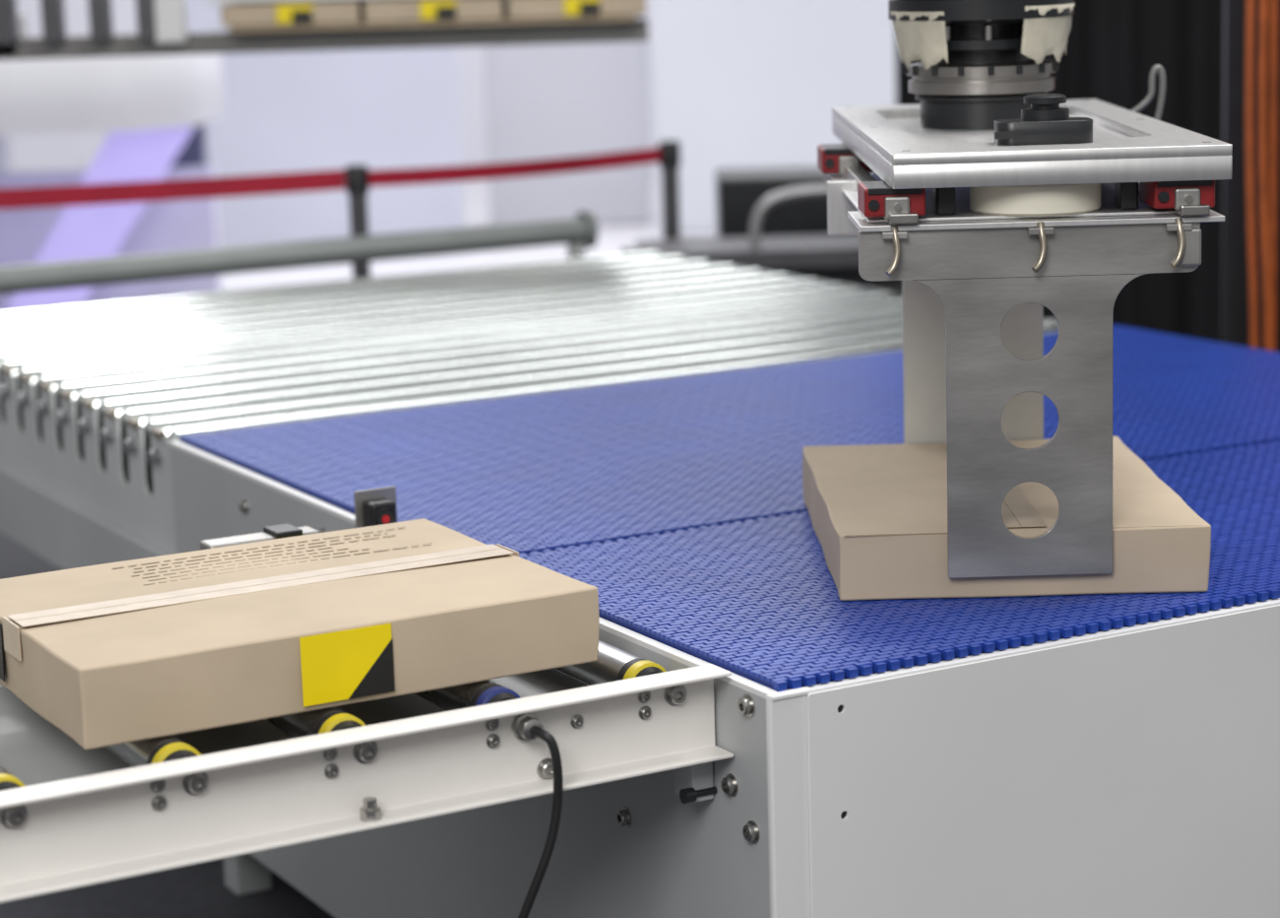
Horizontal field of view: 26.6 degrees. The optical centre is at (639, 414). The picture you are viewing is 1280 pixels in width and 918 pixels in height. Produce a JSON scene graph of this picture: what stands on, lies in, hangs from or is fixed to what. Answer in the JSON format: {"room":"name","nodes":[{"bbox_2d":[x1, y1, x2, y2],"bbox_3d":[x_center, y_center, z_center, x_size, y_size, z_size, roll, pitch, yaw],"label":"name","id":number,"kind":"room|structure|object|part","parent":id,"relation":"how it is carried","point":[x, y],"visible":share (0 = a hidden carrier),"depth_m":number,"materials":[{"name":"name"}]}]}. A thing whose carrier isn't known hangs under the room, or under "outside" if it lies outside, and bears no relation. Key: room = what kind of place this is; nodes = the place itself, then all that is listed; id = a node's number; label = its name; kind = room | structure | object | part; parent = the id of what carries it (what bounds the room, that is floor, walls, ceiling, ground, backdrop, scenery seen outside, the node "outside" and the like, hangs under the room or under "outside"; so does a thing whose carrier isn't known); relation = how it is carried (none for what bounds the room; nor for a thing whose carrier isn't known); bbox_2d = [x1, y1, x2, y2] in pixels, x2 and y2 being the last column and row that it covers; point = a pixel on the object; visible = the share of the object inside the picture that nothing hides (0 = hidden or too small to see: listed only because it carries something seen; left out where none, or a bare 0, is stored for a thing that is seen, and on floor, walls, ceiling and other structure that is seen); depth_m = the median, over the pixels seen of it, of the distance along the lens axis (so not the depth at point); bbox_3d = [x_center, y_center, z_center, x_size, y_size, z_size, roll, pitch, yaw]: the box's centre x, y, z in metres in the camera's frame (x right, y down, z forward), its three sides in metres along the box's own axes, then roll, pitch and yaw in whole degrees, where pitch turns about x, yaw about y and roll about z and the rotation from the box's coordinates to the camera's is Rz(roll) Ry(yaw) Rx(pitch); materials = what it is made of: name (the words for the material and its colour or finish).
{"room":"factory floor","nodes":[
{"label":"factory floor","id":0,"kind":"room"},
{"bbox_2d":[0,532,334,917],"bbox_3d":[0.033,1.145,2.180,24.000,0.008,11.900,-2,10,0],"label":"floor","id":1,"kind":"structure","parent":0,"point":[197,890],"depth_m":4.38,"materials":[{"name":"grey concrete"}]},
{"bbox_2d":[0,0,648,60],"bbox_3d":[-1.163,-0.962,7.003,2.430,2.550,0.460,-2,10,0],"label":"shelf","id":2,"kind":"object","parent":1,"relation":"on","point":[257,26],"visible":1,"depth_m":6.83,"materials":[{"name":"metal"}]},
{"bbox_3d":[-1.904,-0.963,6.928,0.650,0.120,0.100,-2,10,0],"label":"arm","id":3,"kind":"part","parent":2,"relation":"part of"},
{"bbox_2d":[207,0,300,2],"bbox_3d":[-0.518,-1.119,6.979,1.130,0.070,0.460,-2,10,0],"label":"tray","id":4,"kind":"object","parent":2,"relation":"on","point":[209,1],"depth_m":6.76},
{"bbox_3d":[-0.520,-1.018,7.002,1.020,0.012,0.450,-2,10,0],"label":"fork plate","id":5,"kind":"part","parent":2,"relation":"part of","materials":[{"name":"metal"}]},
{"bbox_2d":[344,164,371,278],"bbox_3d":[-0.709,-0.165,6.982,0.260,0.962,0.260,-2,10,0],"label":"barrier post","id":6,"kind":"object","parent":1,"relation":"on","point":[356,175],"visible":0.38,"depth_m":6.90,"materials":[{"name":"black metal"}]},
{"bbox_2d":[368,146,660,187],"bbox_3d":[-0.321,-0.656,7.173,0.908,0.050,0.002,-8,12,-33],"label":"ribbon","id":7,"kind":"object","parent":6,"relation":"attached to","point":[470,172],"visible":1,"depth_m":7.16,"materials":[{"name":"red fabric"}]},
{"bbox_2d":[0,523,733,917],"bbox_3d":[-0.661,0.635,2.881,1.336,0.796,0.794,-7,11,-29],"label":"conveyor","id":8,"kind":"object","parent":1,"relation":"on","point":[72,815],"visible":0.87,"depth_m":2.69,"materials":[{"name":"metal"}]},
{"bbox_2d":[0,804,27,829],"bbox_3d":[-0.576,0.368,2.488,0.026,0.026,0.002,-7,11,-29],"label":"washer","id":9,"kind":"object","parent":8,"relation":"in","point":[16,816],"depth_m":2.48,"materials":[{"name":"metal"}]},
{"bbox_2d":[150,778,165,792],"bbox_3d":[-0.455,0.349,2.554,0.015,0.015,0.002,-7,11,-29],"label":"bolt","id":10,"kind":"object","parent":8,"relation":"in","point":[157,786],"depth_m":2.55,"materials":[{"name":"metal"}]},
{"bbox_2d":[151,794,166,810],"bbox_3d":[-0.454,0.366,2.557,0.015,0.015,0.002,-7,11,-29],"label":"washer","id":11,"kind":"object","parent":8,"relation":"in","point":[159,801],"depth_m":2.55,"materials":[{"name":"metal"}]},
{"bbox_2d":[182,770,208,795],"bbox_3d":[-0.423,0.349,2.573,0.026,0.026,0.002,-7,11,-29],"label":"bolt","id":12,"kind":"object","parent":8,"relation":"in","point":[194,784],"depth_m":2.57,"materials":[{"name":"metal"}]},
{"bbox_2d":[0,517,599,749],"bbox_3d":[-0.400,0.225,2.948,0.579,0.085,0.440,-7,11,-29],"label":"cardboard box","id":13,"kind":"object","parent":8,"relation":"on","point":[126,651],"visible":1,"depth_m":2.82,"materials":[{"name":"beige cardboard"}]},
{"bbox_2d":[322,747,337,760],"bbox_3d":[-0.302,0.330,2.639,0.015,0.015,0.002,-7,11,-29],"label":"screw","id":14,"kind":"object","parent":8,"relation":"in","point":[330,753],"depth_m":2.64,"materials":[{"name":"metal"}]},
{"bbox_2d":[323,763,338,778],"bbox_3d":[-0.301,0.347,2.642,0.015,0.015,0.002,-7,11,-29],"label":"bolt","id":15,"kind":"object","parent":8,"relation":"in","point":[331,770],"depth_m":2.64,"materials":[{"name":"metal"}]},
{"bbox_2d":[353,740,378,763],"bbox_3d":[-0.269,0.329,2.657,0.026,0.026,0.002,-7,11,-29],"label":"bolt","id":16,"kind":"object","parent":8,"relation":"in","point":[367,751],"depth_m":2.65,"materials":[{"name":"metal"}]},
{"bbox_3d":[-0.494,0.382,2.519,1.335,0.092,0.041,-7,11,-29],"label":"rail","id":17,"kind":"part","parent":8,"relation":"part of","materials":[{"name":"white metal"}]},
{"bbox_2d":[485,717,499,730],"bbox_3d":[-0.148,0.310,2.723,0.015,0.015,0.002,-7,11,-29],"label":"screw","id":18,"kind":"object","parent":8,"relation":"in","point":[486,722],"depth_m":2.72,"materials":[{"name":"silver metal"}]},
{"bbox_2d":[486,733,500,748],"bbox_3d":[-0.148,0.328,2.727,0.015,0.015,0.002,-7,11,-29],"label":"screw","id":19,"kind":"object","parent":8,"relation":"in","point":[490,735],"depth_m":2.72,"materials":[{"name":"silver metal"}]},
{"bbox_2d":[536,757,551,778],"bbox_3d":[-0.095,0.361,2.762,0.023,0.023,0.002,-7,11,-29],"label":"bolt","id":20,"kind":"object","parent":8,"relation":"in","point":[544,764],"depth_m":2.76,"materials":[{"name":"metal"}]},
{"bbox_2d":[570,713,583,728],"bbox_3d":[-0.065,0.314,2.772,0.015,0.015,0.002,-7,11,-29],"label":"screw","id":21,"kind":"object","parent":8,"relation":"in","point":[575,715],"depth_m":2.77,"materials":[{"name":"silver metal"}]},
{"bbox_2d":[638,690,650,703],"bbox_3d":[0.005,0.291,2.808,0.015,0.015,0.002,-7,11,-29],"label":"washer","id":22,"kind":"object","parent":8,"relation":"in","point":[644,696],"depth_m":2.81,"materials":[{"name":"metal"}]},
{"bbox_2d":[638,704,651,719],"bbox_3d":[0.005,0.309,2.811,0.015,0.015,0.002,-7,11,-29],"label":"washer","id":23,"kind":"object","parent":8,"relation":"in","point":[644,711],"depth_m":2.81,"materials":[{"name":"metal"}]},
{"bbox_2d":[664,684,686,705],"bbox_3d":[0.037,0.291,2.826,0.026,0.026,0.002,-7,11,-29],"label":"washer","id":24,"kind":"object","parent":8,"relation":"in","point":[675,695],"depth_m":2.82,"materials":[{"name":"metal"}]},
{"bbox_2d":[0,209,1058,569],"bbox_3d":[-0.513,0.134,5.594,2.210,0.840,1.970,-7,11,-29],"label":"conveyor","id":25,"kind":"object","parent":1,"relation":"on","point":[94,397],"visible":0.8,"depth_m":5.28,"materials":[{"name":"metal"}]},
{"bbox_3d":[-1.221,0.161,5.177,0.014,0.130,1.942,-7,11,-29],"label":"rail","id":26,"kind":"part","parent":25,"relation":"part of","materials":[{"name":"grey metal"}]},
{"bbox_3d":[-1.214,0.068,5.166,0.005,0.318,1.942,-7,11,-29],"label":"notched plate","id":27,"kind":"part","parent":25,"relation":"part of","materials":[{"name":"silver metal"}]},
{"bbox_3d":[0.436,-0.139,6.077,0.005,0.318,1.942,-7,11,-29],"label":"notched plate","id":28,"kind":"part","parent":25,"relation":"part of","materials":[{"name":"silver metal"}]},
{"bbox_2d":[658,139,680,239],"bbox_3d":[0.094,-0.281,7.514,0.260,0.962,0.260,-2,10,0],"label":"barrier post","id":29,"kind":"object","parent":1,"relation":"on","point":[670,150],"visible":0.37,"depth_m":7.43,"materials":[{"name":"black metal"}]},
{"bbox_2d":[169,324,1279,917],"bbox_3d":[0.527,0.419,4.043,1.972,0.753,1.792,-7,11,-29],"label":"conveyor","id":30,"kind":"object","parent":1,"relation":"on","point":[1087,755],"visible":0.67,"depth_m":3.09,"materials":[{"name":"blue plastic"}]},
{"bbox_2d":[243,499,249,513],"bbox_3d":[-0.587,0.136,4.025,0.002,0.022,0.022,-7,11,-29],"label":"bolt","id":31,"kind":"object","parent":30,"relation":"in","point":[245,500],"depth_m":4.02,"materials":[{"name":"silver metal"}]},
{"bbox_3d":[-0.641,0.696,4.403,0.060,0.150,0.060,-7,11,-29],"label":"leg","id":32,"kind":"part","parent":30,"relation":"part of","materials":[{"name":"grey metal"}]},
{"bbox_2d":[353,485,396,527],"bbox_3d":[-0.327,0.178,3.496,0.064,0.164,0.047,-7,11,-29],"label":"sensor","id":33,"kind":"object","parent":30,"relation":"attached to","point":[373,506],"visible":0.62,"depth_m":3.48,"materials":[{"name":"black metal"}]},
{"bbox_3d":[-0.295,0.465,3.586,0.012,0.606,1.781,-7,11,-29],"label":"panel","id":34,"kind":"part","parent":30,"relation":"part of","materials":[{"name":"white metal"}]},
{"bbox_2d":[620,806,631,828],"bbox_3d":[-0.016,0.455,3.065,0.002,0.024,0.024,-7,11,-29],"label":"washer","id":35,"kind":"object","parent":30,"relation":"in","point":[625,811],"depth_m":3.06,"materials":[{"name":"metal"}]},
{"bbox_3d":[0.067,0.400,2.871,0.030,0.008,0.008,-7,11,-29],"label":"pin stem","id":36,"kind":"part","parent":30,"relation":"part of","materials":[{"name":"black metal"}]},
{"bbox_2d":[725,772,738,796],"bbox_3d":[0.097,0.389,2.845,0.002,0.024,0.024,-7,11,-29],"label":"washer","id":37,"kind":"object","parent":30,"relation":"in","point":[732,779],"depth_m":2.84,"materials":[{"name":"metal"}]},
{"bbox_2d":[742,693,755,716],"bbox_3d":[0.112,0.300,2.797,0.002,0.024,0.024,-7,11,-29],"label":"washer","id":38,"kind":"object","parent":30,"relation":"in","point":[749,696],"depth_m":2.79,"materials":[{"name":"silver metal"}]},
{"bbox_2d":[747,820,760,842],"bbox_3d":[0.118,0.433,2.817,0.002,0.024,0.024,-7,11,-29],"label":"washer","id":39,"kind":"object","parent":30,"relation":"in","point":[753,826],"depth_m":2.81,"materials":[{"name":"metal"}]},
{"bbox_3d":[0.161,0.583,2.828,0.052,0.610,0.010,-7,11,-29],"label":"corner post","id":40,"kind":"part","parent":30,"relation":"part of","materials":[{"name":"white metal"}]},
{"bbox_2d":[802,436,1211,600],"bbox_3d":[0.434,0.120,3.362,0.430,0.080,0.567,-2,10,0],"label":"cardboard box","id":41,"kind":"object","parent":30,"relation":"on","point":[878,512],"visible":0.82,"depth_m":3.11,"materials":[{"name":"beige cardboard"}]},
{"bbox_2d":[817,64,1232,577],"bbox_3d":[0.473,-0.158,3.443,0.470,0.542,0.888,-2,10,0],"label":"tool","id":42,"kind":"object","parent":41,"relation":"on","point":[1059,206],"visible":1,"depth_m":3.04,"materials":[{"name":"metal"}]},
{"bbox_3d":[0.281,-0.296,3.421,0.024,0.014,0.840,-2,10,0],"label":"linear rail","id":43,"kind":"part","parent":42,"relation":"part of","materials":[{"name":"metal"}]},
{"bbox_3d":[0.292,-0.218,2.999,0.032,0.012,0.021,-2,10,0],"label":"rail","id":44,"kind":"part","parent":42,"relation":"part of","materials":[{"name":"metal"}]},
{"bbox_3d":[0.444,-0.113,3.613,0.380,0.398,0.006,-2,10,0],"label":"jaw plate","id":45,"kind":"part","parent":42,"relation":"part of","materials":[{"name":"metal"}]},
{"bbox_2d":[888,0,1075,129],"bbox_3d":[0.438,-0.720,3.884,0.250,0.554,1.025,-2,10,0],"label":"robot arm wrist","id":46,"kind":"object","parent":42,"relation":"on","point":[975,70],"visible":0.99,"depth_m":3.46,"materials":[{"name":"metal"}]},
{"bbox_3d":[0.443,-0.274,3.325,0.378,0.004,0.600,-2,10,0],"label":"cross plate","id":47,"kind":"part","parent":42,"relation":"part of","materials":[{"name":"metal"}]},
{"bbox_3d":[0.438,-0.014,3.045,0.380,0.398,0.006,-2,10,0],"label":"jaw plate","id":48,"kind":"part","parent":42,"relation":"part of","materials":[{"name":"metal"}]},
{"bbox_3d":[0.462,-0.362,3.410,0.375,0.012,0.882,-2,10,0],"label":"mount plate","id":49,"kind":"part","parent":42,"relation":"part of","materials":[{"name":"metal"}]},
{"bbox_3d":[0.463,-0.343,3.413,0.375,0.026,0.882,-2,10,0],"label":"mount plate","id":50,"kind":"part","parent":42,"relation":"part of","materials":[{"name":"metal"}]},
{"bbox_3d":[0.614,-0.227,2.999,0.032,0.012,0.021,-2,10,0],"label":"rail","id":51,"kind":"part","parent":42,"relation":"part of","materials":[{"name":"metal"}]},
{"bbox_3d":[1.002,0.481,3.284,1.888,0.605,0.005,-7,11,-29],"label":"panel","id":52,"kind":"part","parent":30,"relation":"part of","materials":[{"name":"white metal"}]},
{"bbox_2d":[635,165,1056,319],"bbox_3d":[0.643,-0.250,7.512,1.300,0.869,1.020,-2,10,0],"label":"stand","id":53,"kind":"object","parent":1,"relation":"on","point":[769,219],"visible":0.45,"depth_m":7.59,"materials":[{"name":"grey metal"}]},
{"bbox_2d":[1220,0,1279,352],"bbox_3d":[1.292,-0.978,5.234,0.300,3.050,0.105,-2,10,0],"label":"curtain","id":54,"kind":"object","parent":1,"relation":"on","point":[1250,201],"visible":0.56,"depth_m":5.33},
{"bbox_2d":[7,0,655,172],"bbox_3d":[-0.133,-4.591,17.572,24.000,6.000,0.200,-2,10,0],"label":"wall","id":55,"kind":"structure","parent":0,"point":[69,151],"depth_m":17.93,"materials":[{"name":"white paint"}]},
{"bbox_2d":[221,172,716,290],"bbox_3d":[0.009,0.326,7.163,24.000,0.092,22.000,-2,10,0],"label":"floor","id":56,"kind":"structure","parent":0,"point":[612,236],"depth_m":13.32,"materials":[{"name":"white"}]},
{"bbox_2d":[0,54,224,311],"bbox_3d":[-2.914,-0.780,10.305,2.620,1.155,1.200,-2,10,0],"label":"panel","id":57,"kind":"object","parent":56,"relation":"on","point":[155,110],"depth_m":9.94,"materials":[{"name":"white"}]},
{"bbox_3d":[-2.059,-0.609,9.984,0.874,0.880,0.050,-2,10,0],"label":"light panel","id":58,"kind":"part","parent":57,"relation":"part of","materials":[{"name":"purple"}]},
{"bbox_2d":[186,0,464,247],"bbox_3d":[-1.625,-2.402,13.429,1.390,3.200,0.100,-2,10,0],"label":"panel","id":59,"kind":"object","parent":56,"relation":"on","point":[395,108],"visible":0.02,"depth_m":13.55,"materials":[{"name":"white"}]},
{"bbox_2d":[483,0,652,224],"bbox_3d":[-0.416,-2.609,14.414,0.880,3.200,0.100,-2,10,0],"label":"panel","id":60,"kind":"object","parent":56,"relation":"on","point":[543,101],"visible":0.65,"depth_m":14.55,"materials":[{"name":"white"}]},
{"bbox_2d":[650,0,895,234],"bbox_3d":[0.697,-2.538,13.823,1.300,3.200,0.100,-2,10,0],"label":"panel","id":61,"kind":"object","parent":56,"relation":"on","point":[737,83],"visible":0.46,"depth_m":13.91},
{"bbox_2d":[1047,0,1223,140],"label":"curtain","id":62,"kind":"object","parent":56,"relation":"on","point":[1117,50],"depth_m":8.14,"materials":[{"name":"fabric"}]},
{"bbox_2d":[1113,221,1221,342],"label":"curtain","id":63,"kind":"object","parent":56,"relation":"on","point":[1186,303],"depth_m":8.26,"materials":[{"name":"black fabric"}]},
{"bbox_3d":[-2.352,-0.030,6.480,0.260,0.962,0.260,-2,10,0],"label":"barrier post","id":64,"kind":"object","parent":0,"visible":0},
{"bbox_2d":[0,169,345,209],"bbox_3d":[-1.544,-0.539,6.655,1.661,0.066,0.002,-5,10,-17],"label":"ribbon","id":65,"kind":"object","parent":64,"relation":"attached to","point":[333,179],"visible":1,"depth_m":6.77,"materials":[{"name":"red fabric"}]}
]}

